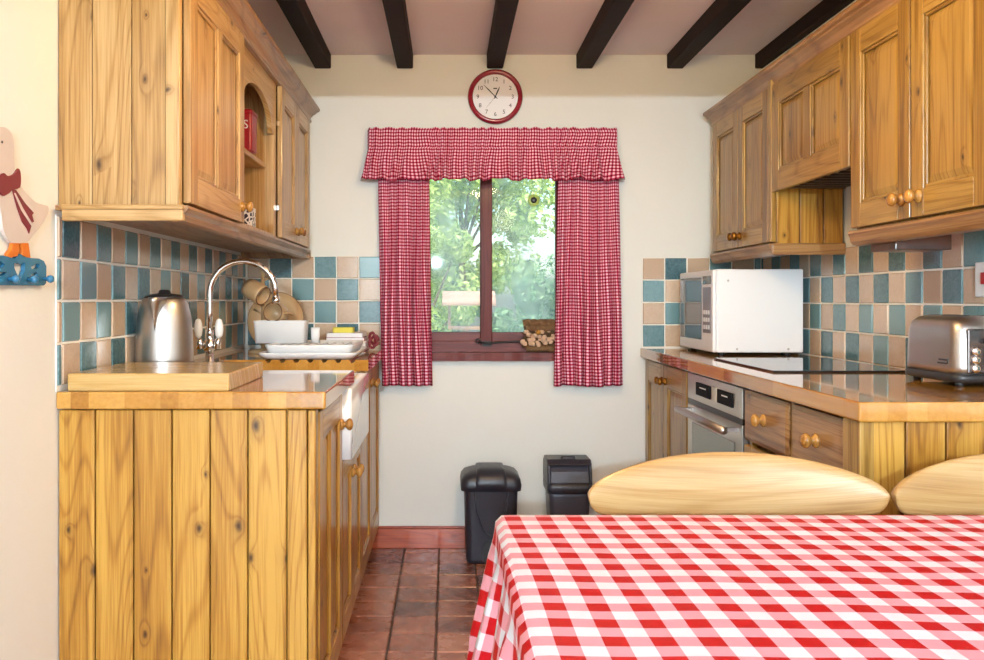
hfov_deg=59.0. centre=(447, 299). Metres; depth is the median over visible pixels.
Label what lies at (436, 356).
trim
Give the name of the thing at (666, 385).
base cabinet
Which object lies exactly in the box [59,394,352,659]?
base cabinet
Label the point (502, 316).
hedge
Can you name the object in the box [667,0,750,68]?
ceiling beam
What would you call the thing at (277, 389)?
countertop
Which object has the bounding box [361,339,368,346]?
booklet
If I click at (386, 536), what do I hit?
baseboard
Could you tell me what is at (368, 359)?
board
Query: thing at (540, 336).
bundle
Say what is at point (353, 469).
base cabinet
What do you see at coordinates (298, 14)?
ceiling beam
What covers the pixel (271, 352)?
tray
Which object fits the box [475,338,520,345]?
stay
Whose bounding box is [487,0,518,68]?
ceiling beam
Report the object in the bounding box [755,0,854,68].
ceiling beam
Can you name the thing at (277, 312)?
mug
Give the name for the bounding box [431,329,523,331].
shrub
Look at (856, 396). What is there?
countertop
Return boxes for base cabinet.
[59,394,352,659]
[342,444,364,642]
[354,362,380,578]
[646,359,688,460]
[744,390,983,514]
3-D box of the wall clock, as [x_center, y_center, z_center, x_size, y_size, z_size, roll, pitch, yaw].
[0.217,-0.933,3.982,0.254,0.254,0.034,0,0,0]
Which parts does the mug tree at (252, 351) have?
post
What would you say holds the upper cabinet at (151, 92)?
attached to the wall at (29, 29)
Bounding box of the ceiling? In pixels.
[247,0,822,54]
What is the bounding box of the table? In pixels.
[442,291,495,331]
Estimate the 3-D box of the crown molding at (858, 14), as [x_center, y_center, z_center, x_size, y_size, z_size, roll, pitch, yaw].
[1.192,-0.807,2.880,0.094,0.064,2.040,0,0,0]
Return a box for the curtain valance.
[361,127,624,180]
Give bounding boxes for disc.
[528,194,539,205]
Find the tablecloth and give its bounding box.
[467,515,983,659]
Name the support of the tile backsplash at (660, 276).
attached to the wall at (510, 413)
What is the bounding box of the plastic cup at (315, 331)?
[311,327,319,342]
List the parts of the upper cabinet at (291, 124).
door, knob, door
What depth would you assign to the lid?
3.80 m
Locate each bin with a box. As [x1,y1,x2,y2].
[460,462,520,563]
[543,455,591,514]
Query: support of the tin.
on the open shelf unit
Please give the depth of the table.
6.20 m
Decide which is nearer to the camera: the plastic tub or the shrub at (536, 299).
the plastic tub
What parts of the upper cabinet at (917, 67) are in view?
door, knob, knob, light rail, door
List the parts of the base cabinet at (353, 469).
door, door, knob, knob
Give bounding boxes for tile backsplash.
[55,215,245,391]
[246,256,380,347]
[642,258,760,347]
[762,230,983,368]
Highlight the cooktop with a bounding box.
[714,358,904,371]
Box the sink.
[342,373,368,459]
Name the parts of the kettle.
spout, lid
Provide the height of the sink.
0.214 m
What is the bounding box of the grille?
[791,168,850,187]
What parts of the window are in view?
sash rail, rail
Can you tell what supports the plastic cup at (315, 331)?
on the dish drainer
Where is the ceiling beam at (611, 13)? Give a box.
[576,0,633,68]
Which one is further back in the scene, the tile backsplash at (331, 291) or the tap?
the tile backsplash at (331, 291)
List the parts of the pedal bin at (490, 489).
lid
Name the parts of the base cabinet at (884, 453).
door, knob, drawer, knob, drawer, corner post, panel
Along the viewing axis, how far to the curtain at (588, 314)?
3.93 m
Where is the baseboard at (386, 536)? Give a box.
[372,526,464,547]
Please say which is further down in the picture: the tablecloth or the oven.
the tablecloth
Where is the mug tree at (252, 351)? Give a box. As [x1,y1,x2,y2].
[248,270,274,353]
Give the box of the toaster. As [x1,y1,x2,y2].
[905,314,983,386]
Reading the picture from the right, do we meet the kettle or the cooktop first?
the cooktop
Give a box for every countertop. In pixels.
[56,370,353,408]
[194,360,223,361]
[640,348,983,421]
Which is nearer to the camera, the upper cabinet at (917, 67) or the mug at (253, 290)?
the upper cabinet at (917, 67)
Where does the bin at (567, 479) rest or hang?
on the floor
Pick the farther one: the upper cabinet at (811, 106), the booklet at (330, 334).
the booklet at (330, 334)
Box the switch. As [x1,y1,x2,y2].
[975,262,983,296]
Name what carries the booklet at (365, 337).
on the booklet at (365, 343)
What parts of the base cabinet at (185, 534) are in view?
corner post, door, knob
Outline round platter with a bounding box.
[247,292,303,347]
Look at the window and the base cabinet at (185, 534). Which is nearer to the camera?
the base cabinet at (185, 534)
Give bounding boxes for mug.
[241,279,270,304]
[263,302,293,320]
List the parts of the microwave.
door, control panel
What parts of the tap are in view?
lever, lever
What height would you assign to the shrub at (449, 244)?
2.608 m
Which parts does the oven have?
handle, glass, button panel, door, control panel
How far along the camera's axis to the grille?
2.96 m
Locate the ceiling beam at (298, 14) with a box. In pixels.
[276,0,330,68]
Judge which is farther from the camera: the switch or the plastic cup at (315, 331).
the plastic cup at (315, 331)
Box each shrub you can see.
[430,203,478,331]
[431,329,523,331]
[492,253,554,331]
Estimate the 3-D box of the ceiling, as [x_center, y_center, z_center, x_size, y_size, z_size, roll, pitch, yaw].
[0.830,-1.305,0.300,4.140,0.350,7.900,0,0,0]
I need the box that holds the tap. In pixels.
[194,258,279,361]
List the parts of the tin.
lid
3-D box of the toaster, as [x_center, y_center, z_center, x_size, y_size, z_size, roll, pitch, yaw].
[1.355,0.130,2.304,0.158,0.180,0.290,0,0,0]
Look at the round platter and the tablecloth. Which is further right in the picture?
the tablecloth
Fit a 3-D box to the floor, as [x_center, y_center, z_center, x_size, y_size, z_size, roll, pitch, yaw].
[0.830,1.189,0.300,4.140,0.101,7.900,0,0,0]
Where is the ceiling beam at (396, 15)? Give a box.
[382,0,412,68]
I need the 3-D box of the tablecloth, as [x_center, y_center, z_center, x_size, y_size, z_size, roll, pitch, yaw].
[0.940,0.568,1.129,1.839,0.362,1.017,0,0,0]
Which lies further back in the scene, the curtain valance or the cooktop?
the curtain valance
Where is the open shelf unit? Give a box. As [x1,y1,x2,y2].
[238,45,274,236]
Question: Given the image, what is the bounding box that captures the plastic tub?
[253,320,308,342]
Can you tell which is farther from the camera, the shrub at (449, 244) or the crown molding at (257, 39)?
the shrub at (449, 244)
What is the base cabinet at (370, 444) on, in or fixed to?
on the floor
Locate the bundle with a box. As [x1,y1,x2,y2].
[520,319,554,351]
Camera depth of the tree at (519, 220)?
10.48 m
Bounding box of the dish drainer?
[259,340,366,358]
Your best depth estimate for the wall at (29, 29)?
1.95 m
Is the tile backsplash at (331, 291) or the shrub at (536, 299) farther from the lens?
the shrub at (536, 299)
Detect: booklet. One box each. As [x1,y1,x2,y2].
[325,336,366,340]
[327,332,366,336]
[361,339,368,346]
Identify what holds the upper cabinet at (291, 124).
attached to the wall at (29, 29)
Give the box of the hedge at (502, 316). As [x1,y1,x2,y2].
[431,257,554,331]
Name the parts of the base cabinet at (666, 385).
door, knob, knob, door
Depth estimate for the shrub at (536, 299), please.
8.24 m
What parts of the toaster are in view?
panel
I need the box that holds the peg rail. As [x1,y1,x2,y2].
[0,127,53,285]
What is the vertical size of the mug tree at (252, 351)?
0.360 m
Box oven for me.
[674,372,749,453]
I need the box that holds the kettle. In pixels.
[135,290,193,361]
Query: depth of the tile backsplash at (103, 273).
2.46 m
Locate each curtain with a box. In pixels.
[378,178,432,385]
[554,177,622,386]
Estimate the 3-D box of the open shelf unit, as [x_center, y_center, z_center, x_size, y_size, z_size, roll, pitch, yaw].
[-0.794,-0.521,2.976,0.289,0.588,0.564,0,0,0]
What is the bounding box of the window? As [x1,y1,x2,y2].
[431,179,557,351]
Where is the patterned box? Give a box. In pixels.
[244,208,255,226]
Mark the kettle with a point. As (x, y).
(164, 332)
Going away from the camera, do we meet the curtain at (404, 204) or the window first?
the curtain at (404, 204)
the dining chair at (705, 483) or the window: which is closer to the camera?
the dining chair at (705, 483)
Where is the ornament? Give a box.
[368,331,378,348]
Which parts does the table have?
roof post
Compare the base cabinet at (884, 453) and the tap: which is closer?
the base cabinet at (884, 453)
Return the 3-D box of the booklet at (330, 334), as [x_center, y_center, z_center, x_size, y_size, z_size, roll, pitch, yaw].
[-0.443,0.151,3.810,0.155,0.018,0.180,0,0,0]
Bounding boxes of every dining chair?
[587,452,889,514]
[891,454,983,514]
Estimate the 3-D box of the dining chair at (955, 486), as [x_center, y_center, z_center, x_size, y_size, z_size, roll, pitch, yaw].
[1.154,0.724,1.508,0.580,0.837,0.480,0,0,0]
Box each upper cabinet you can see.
[59,0,253,222]
[275,84,308,247]
[710,80,845,263]
[772,35,850,191]
[848,0,983,251]
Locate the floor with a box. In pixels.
[338,548,485,659]
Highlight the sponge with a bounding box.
[333,327,354,332]
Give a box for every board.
[68,362,262,390]
[194,348,382,370]
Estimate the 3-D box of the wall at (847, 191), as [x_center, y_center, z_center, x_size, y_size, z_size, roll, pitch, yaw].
[1.600,0.055,2.890,0.300,2.370,2.220,0,0,0]
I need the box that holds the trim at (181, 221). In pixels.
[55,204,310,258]
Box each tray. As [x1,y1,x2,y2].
[259,346,366,358]
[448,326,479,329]
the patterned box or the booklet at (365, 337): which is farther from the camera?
the booklet at (365, 337)
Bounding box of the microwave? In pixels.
[680,269,802,354]
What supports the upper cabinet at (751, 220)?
attached to the wall at (847, 191)
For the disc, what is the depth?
4.06 m
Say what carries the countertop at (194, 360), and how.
on the base cabinet at (370, 444)
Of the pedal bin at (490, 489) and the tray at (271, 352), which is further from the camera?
the pedal bin at (490, 489)
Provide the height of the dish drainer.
0.051 m
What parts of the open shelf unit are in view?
shelf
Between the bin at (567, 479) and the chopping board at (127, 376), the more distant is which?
the bin at (567, 479)
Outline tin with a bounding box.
[244,109,256,153]
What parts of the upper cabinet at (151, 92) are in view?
panel, corner post, door, knob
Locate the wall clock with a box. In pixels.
[468,69,522,124]
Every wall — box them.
[0,0,240,659]
[245,55,762,525]
[763,0,904,369]
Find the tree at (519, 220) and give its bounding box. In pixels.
[429,178,554,331]
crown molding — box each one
[216,0,319,122]
[703,0,900,126]
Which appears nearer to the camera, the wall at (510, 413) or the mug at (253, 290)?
the mug at (253, 290)
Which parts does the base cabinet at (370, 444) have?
door, knob, door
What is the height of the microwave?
0.342 m
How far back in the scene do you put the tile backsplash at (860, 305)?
2.92 m
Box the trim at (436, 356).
[432,352,562,360]
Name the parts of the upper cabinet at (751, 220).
door, knob, knob, light rail, door, post, panel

